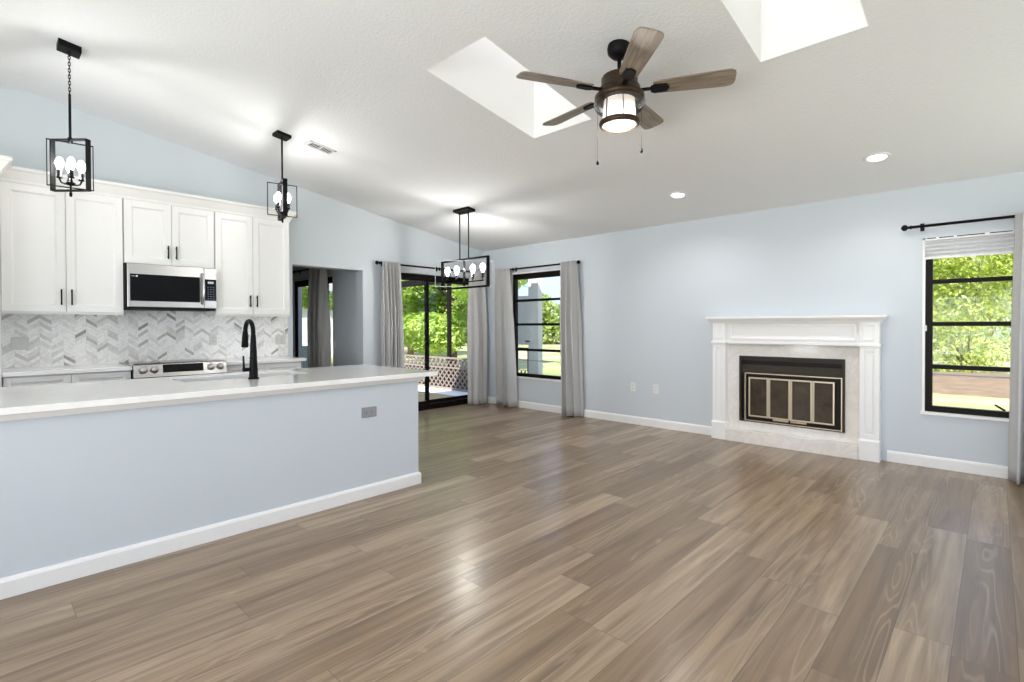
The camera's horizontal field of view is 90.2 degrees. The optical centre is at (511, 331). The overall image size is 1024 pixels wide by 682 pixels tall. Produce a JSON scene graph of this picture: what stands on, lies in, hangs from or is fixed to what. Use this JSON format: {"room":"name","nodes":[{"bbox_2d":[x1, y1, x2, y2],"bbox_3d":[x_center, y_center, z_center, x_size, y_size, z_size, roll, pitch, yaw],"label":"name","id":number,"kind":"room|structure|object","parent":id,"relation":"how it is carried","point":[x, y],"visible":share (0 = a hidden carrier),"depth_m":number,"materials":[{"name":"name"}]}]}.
{"room":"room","nodes":[
{"label":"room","id":0,"kind":"room"},
{"bbox_2d":[0,381,418,577],"bbox_3d":[-2.554,0.848,3.063,1.008,0.853,4.115,0,1,43],"label":"wall","id":1,"kind":"structure","parent":0,"point":[75,486],"depth_m":2.98,"materials":[{"name":"blue paint"}]},
{"bbox_2d":[0,472,420,599],"bbox_3d":[-2.541,1.226,3.067,1.025,0.098,4.132,0,1,43],"label":"baseboard","id":2,"kind":"structure","parent":1,"relation":"attached to","point":[21,583],"depth_m":2.98,"materials":[{"name":"white paint"}]},
{"bbox_2d":[0,377,424,421],"bbox_3d":[-2.523,0.407,3.059,1.054,0.032,4.161,0,1,43],"label":"trim","id":3,"kind":"structure","parent":1,"relation":"on","point":[296,390],"depth_m":2.96,"materials":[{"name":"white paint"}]},
{"bbox_2d":[0,364,437,415],"bbox_3d":[-2.531,0.372,3.108,1.173,0.035,4.322,0,1,43],"label":"countertop","id":4,"kind":"structure","parent":3,"relation":"on","point":[49,397],"depth_m":3.25,"materials":[{"name":"white stone"}]},
{"bbox_2d":[241,319,258,378],"bbox_3d":[-1.942,0.128,3.735,0.228,0.435,0.110,0,1,43],"label":"kitchen faucet","id":5,"kind":"object","parent":4,"relation":"on","point":[253,366],"visible":1,"depth_m":3.68,"materials":[{"name":"black metal"}]},
{"bbox_2d":[362,406,376,417],"bbox_3d":[-1.083,0.614,3.873,0.010,0.078,0.125,0,1,43],"label":"wall outlet","id":6,"kind":"object","parent":1,"relation":"attached to","point":[367,412],"visible":1,"depth_m":3.87,"materials":[{"name":"grey plastic"}]},
{"bbox_2d":[0,88,482,367],"bbox_3d":[-3.582,-0.466,5.572,0.210,3.433,8.770,0,1,43],"label":"wall","id":7,"kind":"structure","parent":0,"point":[122,154],"depth_m":5.49,"materials":[{"name":"blue paint"}]},
{"bbox_2d":[11,337,28,349],"bbox_3d":[-4.395,0.110,4.559,0.009,0.115,0.118,0,1,43],"label":"wall outlet","id":8,"kind":"object","parent":7,"relation":"attached to","point":[17,343],"visible":1,"depth_m":4.56,"materials":[{"name":"grey plastic"}]},
{"bbox_2d":[0,181,123,314],"bbox_3d":[-4.074,-0.705,4.640,0.352,1.106,0.824,0,1,43],"label":"upper cabinet","id":9,"kind":"object","parent":7,"relation":"attached to","point":[60,253],"visible":0.9,"depth_m":4.51,"materials":[{"name":"white paint"}]},
{"bbox_2d":[0,166,297,221],"bbox_3d":[-3.505,-1.329,5.227,0.387,0.124,2.471,0,1,43],"label":"trim","id":10,"kind":"structure","parent":7,"relation":"attached to","point":[15,174],"depth_m":4.96,"materials":[{"name":"white paint"}]},
{"bbox_2d":[122,199,213,268],"bbox_3d":[-3.522,-0.961,5.221,0.352,0.610,0.774,0,1,43],"label":"upper cabinet","id":11,"kind":"object","parent":7,"relation":"attached to","point":[153,233],"visible":0.9,"depth_m":5.09,"materials":[{"name":"white paint"}]},
{"bbox_2d":[123,263,216,311],"bbox_3d":[-3.487,-0.431,5.195,0.444,0.440,0.772,0,1,43],"label":"microwave oven","id":12,"kind":"object","parent":11,"relation":"attached to","point":[146,287],"visible":0.99,"depth_m":5.04,"materials":[{"name":"metal"}]},
{"bbox_2d":[209,335,216,344],"bbox_3d":[-3.328,0.097,5.684,0.010,0.115,0.072,0,1,43],"label":"wall outlet","id":13,"kind":"object","parent":7,"relation":"attached to","point":[213,338],"visible":1,"depth_m":5.68,"materials":[{"name":"grey plastic"}]},
{"bbox_2d":[206,212,289,316],"bbox_3d":[-2.981,-0.721,5.794,0.352,1.106,0.788,0,1,43],"label":"upper cabinet","id":14,"kind":"object","parent":7,"relation":"attached to","point":[251,254],"visible":0.96,"depth_m":5.67,"materials":[{"name":"white paint"}]},
{"bbox_2d":[276,335,285,343],"bbox_3d":[-2.819,0.101,6.222,0.009,0.115,0.118,0,1,43],"label":"wall outlet","id":15,"kind":"object","parent":7,"relation":"attached to","point":[280,339],"visible":1,"depth_m":6.22,"materials":[{"name":"grey plastic"}]},
{"bbox_2d":[375,261,470,271],"bbox_3d":[-1.207,-0.967,7.861,0.103,0.070,2.068,0,1,43],"label":"curtain rod","id":16,"kind":"object","parent":7,"relation":"attached to","point":[376,262],"visible":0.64,"depth_m":7.67,"materials":[{"name":"black metal"}]},
{"bbox_2d":[380,261,403,367],"bbox_3d":[-1.702,0.118,7.233,0.179,2.193,0.313,0,1,43],"label":"curtain","id":17,"kind":"object","parent":16,"relation":"hanging from","point":[392,325],"visible":0.7,"depth_m":7.19,"materials":[{"name":"grey fabric"}]},
{"bbox_2d":[467,270,486,404],"bbox_3d":[-0.576,0.102,8.419,0.202,2.193,0.302,0,1,43],"label":"curtain","id":18,"kind":"object","parent":16,"relation":"hanging from","point":[477,311],"visible":0.95,"depth_m":8.38,"materials":[{"name":"grey fabric"}]},
{"bbox_2d":[401,273,468,410],"bbox_3d":[-1.214,0.171,8.118,0.140,2.090,1.770,0,1,43],"label":"door","id":19,"kind":"structure","parent":7,"relation":"in","point":[427,404],"depth_m":7.97,"materials":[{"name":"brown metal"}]},
{"bbox_2d":[292,266,355,367],"bbox_3d":[-3.589,-0.133,8.671,4.060,2.700,0.150,0,1,43],"label":"wall","id":20,"kind":"structure","parent":0,"point":[344,312],"depth_m":7.57,"materials":[{"name":"blue paint"}]},
{"bbox_2d":[292,269,308,273],"bbox_3d":[-3.477,-0.980,8.361,2.398,0.070,0.128,0,1,43],"label":"curtain rod","id":21,"kind":"object","parent":20,"relation":"attached to","point":[294,271],"visible":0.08,"depth_m":8.31,"materials":[{"name":"black metal"}]},
{"bbox_2d":[307,268,330,367],"bbox_3d":[-2.943,0.114,7.772,0.429,2.198,0.180,0,1,43],"label":"curtain","id":22,"kind":"object","parent":21,"relation":"hanging from","point":[318,312],"visible":0.68,"depth_m":7.67,"materials":[{"name":"grey fabric"}]},
{"bbox_2d":[295,277,332,356],"bbox_3d":[-3.191,0.191,8.250,1.380,2.060,0.042,0,1,43],"label":"door","id":23,"kind":"structure","parent":20,"relation":"in","point":[304,283],"depth_m":8.66,"materials":[{"name":"brown metal"}]},
{"bbox_2d":[418,386,467,395],"bbox_3d":[-3.120,1.321,10.485,5.860,0.150,3.100,0,1,43],"label":"floor","id":24,"kind":"structure","parent":0,"point":[420,388],"depth_m":10.49,"materials":[{"name":"concrete"}]},
{"bbox_2d":[302,346,307,367],"bbox_3d":[-3.911,0.762,9.573,0.727,0.996,0.568,0,1,43],"label":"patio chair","id":25,"kind":"object","parent":24,"relation":"on","point":[304,348],"visible":0.02,"depth_m":9.87,"materials":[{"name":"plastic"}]},
{"bbox_2d":[404,354,467,391],"bbox_3d":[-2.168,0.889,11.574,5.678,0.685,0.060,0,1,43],"label":"lattice railing","id":26,"kind":"object","parent":24,"relation":"on","point":[411,356],"visible":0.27,"depth_m":10.90,"materials":[{"name":"grey wood"}]},
{"bbox_2d":[447,284,451,386],"bbox_3d":[-1.335,0.111,10.877,0.070,2.250,0.070,0,1,43],"label":"porch post","id":27,"kind":"object","parent":24,"relation":"on","point":[449,292],"visible":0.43,"depth_m":10.85,"materials":[{"name":"wood"}]},
{"bbox_2d":[518,278,542,373],"bbox_3d":[0.220,0.053,9.297,0.770,2.390,0.124,0,1,43],"label":"door","id":28,"kind":"structure","parent":24,"relation":"on","point":[528,312],"depth_m":9.08,"materials":[{"name":"grey paint"}]},
{"bbox_2d":[0,391,1023,681],"bbox_3d":[-2.113,1.321,4.177,12.400,0.120,9.130,0,1,43],"label":"floor","id":29,"kind":"structure","parent":0,"point":[531,545],"depth_m":2.58,"materials":[{"name":"brown wood"}]},
{"bbox_2d":[0,155,11,386],"bbox_3d":[-4.527,-0.051,3.928,0.682,2.645,0.975,0,1,43],"label":"pantry cabinet","id":30,"kind":"object","parent":29,"relation":"on","point":[5,161],"visible":0.47,"depth_m":4.03,"materials":[{"name":"white paint"}]},
{"bbox_2d":[2,370,130,386],"bbox_3d":[-3.966,0.811,4.555,0.642,0.905,0.830,0,1,43],"label":"base cabinet","id":31,"kind":"object","parent":29,"relation":"on","point":[15,381],"visible":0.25,"depth_m":4.32,"materials":[{"name":"white paint"}]},
{"bbox_2d":[2,363,131,376],"bbox_3d":[-3.967,0.340,4.550,0.644,0.034,0.836,0,1,43],"label":"countertop","id":32,"kind":"structure","parent":31,"relation":"on","point":[67,369],"depth_m":4.42,"materials":[{"name":"white stone"}]},
{"bbox_2d":[119,359,226,378],"bbox_3d":[-3.377,0.774,5.105,0.742,0.962,0.769,0,1,43],"label":"range","id":33,"kind":"object","parent":29,"relation":"on","point":[185,367],"visible":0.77,"depth_m":4.89,"materials":[{"name":"metal"}]},
{"bbox_2d":[119,359,212,367],"bbox_3d":[-3.419,0.319,5.139,0.630,0.023,0.769,0,1,43],"label":"cooktop","id":34,"kind":"object","parent":33,"relation":"in","point":[184,360],"depth_m":5.04,"materials":[{"name":"silver glass"}]},
{"bbox_2d":[226,361,300,372],"bbox_3d":[-2.872,0.795,5.709,0.642,0.905,0.792,0,1,43],"label":"base cabinet","id":35,"kind":"object","parent":29,"relation":"on","point":[279,365],"visible":0.17,"depth_m":5.54,"materials":[{"name":"white paint"}]},
{"bbox_2d":[213,356,305,364],"bbox_3d":[-2.859,0.324,5.719,0.644,0.034,0.839,0,1,43],"label":"countertop","id":36,"kind":"structure","parent":35,"relation":"on","point":[269,359],"depth_m":5.58,"materials":[{"name":"white stone"}]},
{"bbox_2d":[705,315,888,462],"bbox_3d":[2.908,0.538,5.367,1.695,1.388,0.189,0,1,43],"label":"fireplace","id":37,"kind":"object","parent":29,"relation":"on","point":[811,384],"visible":1,"depth_m":5.30,"materials":[{"name":"white paint"}]},
{"bbox_2d":[705,315,888,322],"bbox_3d":[2.901,-0.120,5.355,1.695,0.070,0.174,0,1,43],"label":"mantel shelf","id":38,"kind":"object","parent":37,"relation":"attached to","point":[845,318],"depth_m":5.19,"materials":[{"name":"white paint"}]},
{"bbox_2d":[0,0,1023,251],"bbox_3d":[-0.711,-1.750,2.696,8.360,1.079,9.970,0,1,43],"label":"ceiling","id":39,"kind":"structure","parent":0,"point":[937,86],"depth_m":3.91,"materials":[{"name":"white paint"}]},
{"bbox_2d":[46,37,93,196],"bbox_3d":[-3.298,-1.569,3.807,0.265,1.135,0.168,-1,1,-28],"label":"pendant lamp","id":40,"kind":"object","parent":39,"relation":"hanging from","point":[63,46],"visible":1,"depth_m":3.80,"materials":[{"name":"black metal"}]},
{"bbox_2d":[56,169,62,178],"bbox_3d":[-3.341,-1.161,3.767,0.036,0.059,0.036,0,1,43],"label":"socket","id":41,"kind":"object","parent":40,"relation":"attached to","point":[59,171],"depth_m":3.76,"materials":[{"name":"black metal"}]},
{"bbox_2d":[68,169,74,178],"bbox_3d":[-3.253,-1.161,3.767,0.036,0.059,0.036,0,1,43],"label":"socket","id":42,"kind":"object","parent":40,"relation":"attached to","point":[71,172],"depth_m":3.76,"materials":[{"name":"black metal"}]},
{"bbox_2d":[78,173,84,181],"bbox_3d":[-3.252,-1.162,3.854,0.036,0.059,0.036,0,1,43],"label":"socket","id":43,"kind":"object","parent":40,"relation":"attached to","point":[81,176],"depth_m":3.84,"materials":[{"name":"black metal"}]},
{"bbox_2d":[267,130,296,222],"bbox_3d":[-2.224,-1.480,4.940,0.234,0.867,0.212,0,1,14],"label":"pendant lamp","id":44,"kind":"object","parent":39,"relation":"hanging from","point":[282,136],"visible":1,"depth_m":4.92,"materials":[{"name":"black metal"}]},
{"bbox_2d":[304,140,336,154],"bbox_3d":[-1.934,-1.848,5.149,0.150,0.049,0.270,0,1,43],"label":"ceiling vent","id":45,"kind":"object","parent":39,"relation":"in","point":[311,144],"visible":1,"depth_m":5.15,"materials":[{"name":"white plastic"}]},
{"bbox_2d":[435,206,492,289],"bbox_3d":[-0.619,-1.067,6.607,0.859,1.030,0.368,0,1,22],"label":"dining chandelier","id":46,"kind":"object","parent":39,"relation":"hanging from","point":[464,210],"visible":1,"depth_m":6.58,"materials":[{"name":"matte black metal"},{"name":"white glowing glass"}]},
{"bbox_2d":[426,36,591,138],"bbox_3d":[0.010,-2.248,3.859,0.621,1.113,1.183,0,1,43],"label":"window","id":47,"kind":"structure","parent":39,"relation":"attached to","point":[482,71],"depth_m":4.19,"materials":[{"name":"white paint"}]},
{"bbox_2d":[516,27,736,164],"bbox_3d":[0.672,-1.419,3.236,1.292,0.748,1.292,0,1,43],"label":"ceiling fan","id":48,"kind":"object","parent":39,"relation":"hanging from","point":[622,100],"visible":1,"depth_m":3.10,"materials":[{"name":"brown wood"}]},
{"bbox_2d":[668,191,687,198],"bbox_3d":[1.763,-1.445,5.426,0.196,0.040,0.195,0,1,43],"label":"recessed light","id":49,"kind":"object","parent":39,"relation":"in","point":[675,195],"visible":1,"depth_m":5.42,"materials":[{"name":"white plastic"}]},
{"bbox_2d":[720,0,868,62],"bbox_3d":[1.359,-2.238,2.581,0.572,1.113,1.183,0,1,43],"label":"window","id":50,"kind":"structure","parent":39,"relation":"attached to","point":[772,29],"depth_m":3.04,"materials":[{"name":"white paint"}]},
{"bbox_2d":[863,152,891,162],"bbox_3d":[3.022,-1.436,4.225,0.196,0.040,0.195,0,1,43],"label":"recessed light","id":51,"kind":"object","parent":39,"relation":"in","point":[877,157],"visible":1,"depth_m":4.22,"materials":[{"name":"white plastic"}]},
{"bbox_2d":[483,171,1023,465],"bbox_3d":[2.442,-0.058,6.021,8.340,2.570,0.160,0,1,43],"label":"wall","id":52,"kind":"structure","parent":0,"point":[647,294],"depth_m":5.67,"materials":[{"name":"blue paint"}]},
{"bbox_2d":[511,269,560,381],"bbox_3d":[0.443,-0.089,7.841,1.205,1.675,0.097,0,1,43],"label":"window","id":53,"kind":"structure","parent":52,"relation":"in","point":[515,277],"depth_m":7.99,"materials":[{"name":"black metal"}]},
{"bbox_2d":[510,260,579,271],"bbox_3d":[0.363,-0.981,7.797,1.688,0.070,0.103,0,1,43],"label":"curtain rod","id":54,"kind":"object","parent":52,"relation":"attached to","point":[578,261],"visible":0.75,"depth_m":7.76,"materials":[{"name":"black metal"}]},
{"bbox_2d":[494,268,517,407],"bbox_3d":[-0.122,0.098,8.171,0.448,2.204,0.174,0,1,43],"label":"curtain","id":55,"kind":"object","parent":54,"relation":"hanging from","point":[504,334],"visible":1,"depth_m":8.16,"materials":[{"name":"grey fabric"}]},
{"bbox_2d":[560,261,583,416],"bbox_3d":[0.838,0.105,7.281,0.350,2.204,0.197,0,1,43],"label":"curtain","id":56,"kind":"object","parent":54,"relation":"hanging from","point":[571,339],"visible":1,"depth_m":7.24,"materials":[{"name":"grey fabric"}]},
{"bbox_2d":[487,396,711,435],"bbox_3d":[0.937,1.165,7.343,3.919,0.104,0.016,0,1,43],"label":"baseboard","id":57,"kind":"structure","parent":52,"relation":"attached to","point":[679,426],"depth_m":6.75,"materials":[{"name":"white paint"}]},
{"bbox_2d":[631,382,635,391],"bbox_3d":[1.593,0.735,6.720,0.072,0.115,0.010,0,1,43],"label":"wall outlet","id":58,"kind":"object","parent":52,"relation":"attached to","point":[633,385],"visible":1,"depth_m":6.71,"materials":[{"name":"white plastic"}]},
{"bbox_2d":[653,384,658,393],"bbox_3d":[1.831,0.737,6.495,0.072,0.115,0.010,0,1,43],"label":"wall outlet","id":59,"kind":"object","parent":52,"relation":"attached to","point":[655,387],"visible":1,"depth_m":6.49,"materials":[{"name":"white plastic"}]},
{"bbox_2d":[887,450,1007,478],"bbox_3d":[4.410,1.190,4.052,2.329,0.104,0.016,0,1,43],"label":"baseboard","id":60,"kind":"structure","parent":52,"relation":"attached to","point":[999,471],"depth_m":4.54,"materials":[{"name":"white paint"}]},
{"bbox_2d":[901,215,1014,230],"bbox_3d":[4.210,-0.944,4.152,1.668,0.070,0.103,0,1,43],"label":"curtain rod","id":61,"kind":"object","parent":52,"relation":"attached to","point":[922,226],"visible":1,"depth_m":4.45,"materials":[{"name":"black metal"}]},
{"bbox_2d":[1008,211,1023,484],"bbox_3d":[4.291,0.135,3.977,0.599,2.193,0.207,0,1,43],"label":"curtain","id":62,"kind":"object","parent":61,"relation":"hanging from","point":[1016,403],"visible":1,"depth_m":4.17,"materials":[{"name":"grey fabric"}]},
{"bbox_2d":[920,230,1012,421],"bbox_3d":[4.113,-0.043,4.352,0.977,1.605,0.113,0,1,43],"label":"window","id":63,"kind":"structure","parent":52,"relation":"in","point":[928,408],"depth_m":4.60,"materials":[{"name":"black metal"}]},
{"bbox_2d":[925,230,1013,259],"bbox_3d":[4.080,-0.742,4.311,0.916,0.189,0.038,0,1,43],"label":"window shade","id":64,"kind":"object","parent":63,"relation":"attached to","point":[1000,242],"visible":0.98,"depth_m":4.41,"materials":[{"name":"white fabric"}]},
{"bbox_3d":[-1.064,-1.191,8.674,0.410,0.120,3.350,0,1,43],"label":"ceiling","id":65,"kind":"structure","parent":0,"visible":0},
{"bbox_2d":[401,281,444,287],"bbox_3d":[-2.148,-1.088,11.528,5.810,0.140,0.080,0,1,43],"label":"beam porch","id":66,"kind":"structure","parent":65,"relation":"attached to","point":[404,283],"depth_m":11.55,"materials":[{"name":"brown metal"}]},
{"label":"outside","id":67,"kind":"structure","parent":0,"visible":0},
{"bbox_2d":[331,334,1010,410],"bbox_3d":[12.695,1.256,27.943,100.000,0.200,82.000,0,1,43],"label":"lawn","id":68,"kind":"structure","parent":67,"point":[549,368],"depth_m":18.48,"materials":[{"name":"green plant"}]},
{"bbox_2d":[302,283,332,354],"bbox_3d":[-11.708,-1.113,27.616,6.200,4.700,9.000,0,1,43],"label":"house","id":69,"kind":"structure","parent":68,"relation":"on","point":[304,311],"depth_m":25.50,"materials":[{"name":"white"}]},
{"bbox_2d":[302,286,332,310],"bbox_3d":[-7.522,-1.117,16.137,4.513,4.982,4.639,0,1,43],"label":"tree","id":70,"kind":"object","parent":68,"relation":"on","point":[304,289],"visible":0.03,"depth_m":16.61,"materials":[{"name":"green plant"}]},
{"bbox_2d":[407,343,413,356],"bbox_3d":[-4.788,-1.716,24.427,5.700,5.981,6.618,0,1,43],"label":"tree","id":71,"kind":"object","parent":68,"relation":"on","point":[409,352],"visible":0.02,"depth_m":24.51,"materials":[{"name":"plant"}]},
{"bbox_2d":[401,279,527,366],"bbox_3d":[-2.014,-1.570,17.470,7.233,5.824,4.900,0,1,27],"label":"tree","id":72,"kind":"object","parent":68,"relation":"on","point":[412,297],"visible":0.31,"depth_m":16.13,"materials":[{"name":"green plant"}]},
{"bbox_2d":[542,292,559,343],"bbox_3d":[2.607,-0.755,41.393,4.081,4.886,4.177,0,1,43],"label":"bush","id":73,"kind":"object","parent":68,"relation":"on","point":[548,316],"visible":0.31,"depth_m":40.44,"materials":[{"name":"green plant"}]},
{"bbox_2d":[933,372,1009,398],"bbox_3d":[11.916,1.200,12.146,10.400,0.260,5.400,0,1,43],"label":"mulch bed","id":74,"kind":"object","parent":68,"relation":"on","point":[954,385],"visible":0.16,"depth_m":11.35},
{"bbox_2d":[933,253,1013,372],"bbox_3d":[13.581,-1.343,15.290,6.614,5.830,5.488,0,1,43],"label":"tree","id":75,"kind":"object","parent":68,"relation":"on","point":[944,268],"visible":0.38,"depth_m":14.50,"materials":[{"name":"green plant"}]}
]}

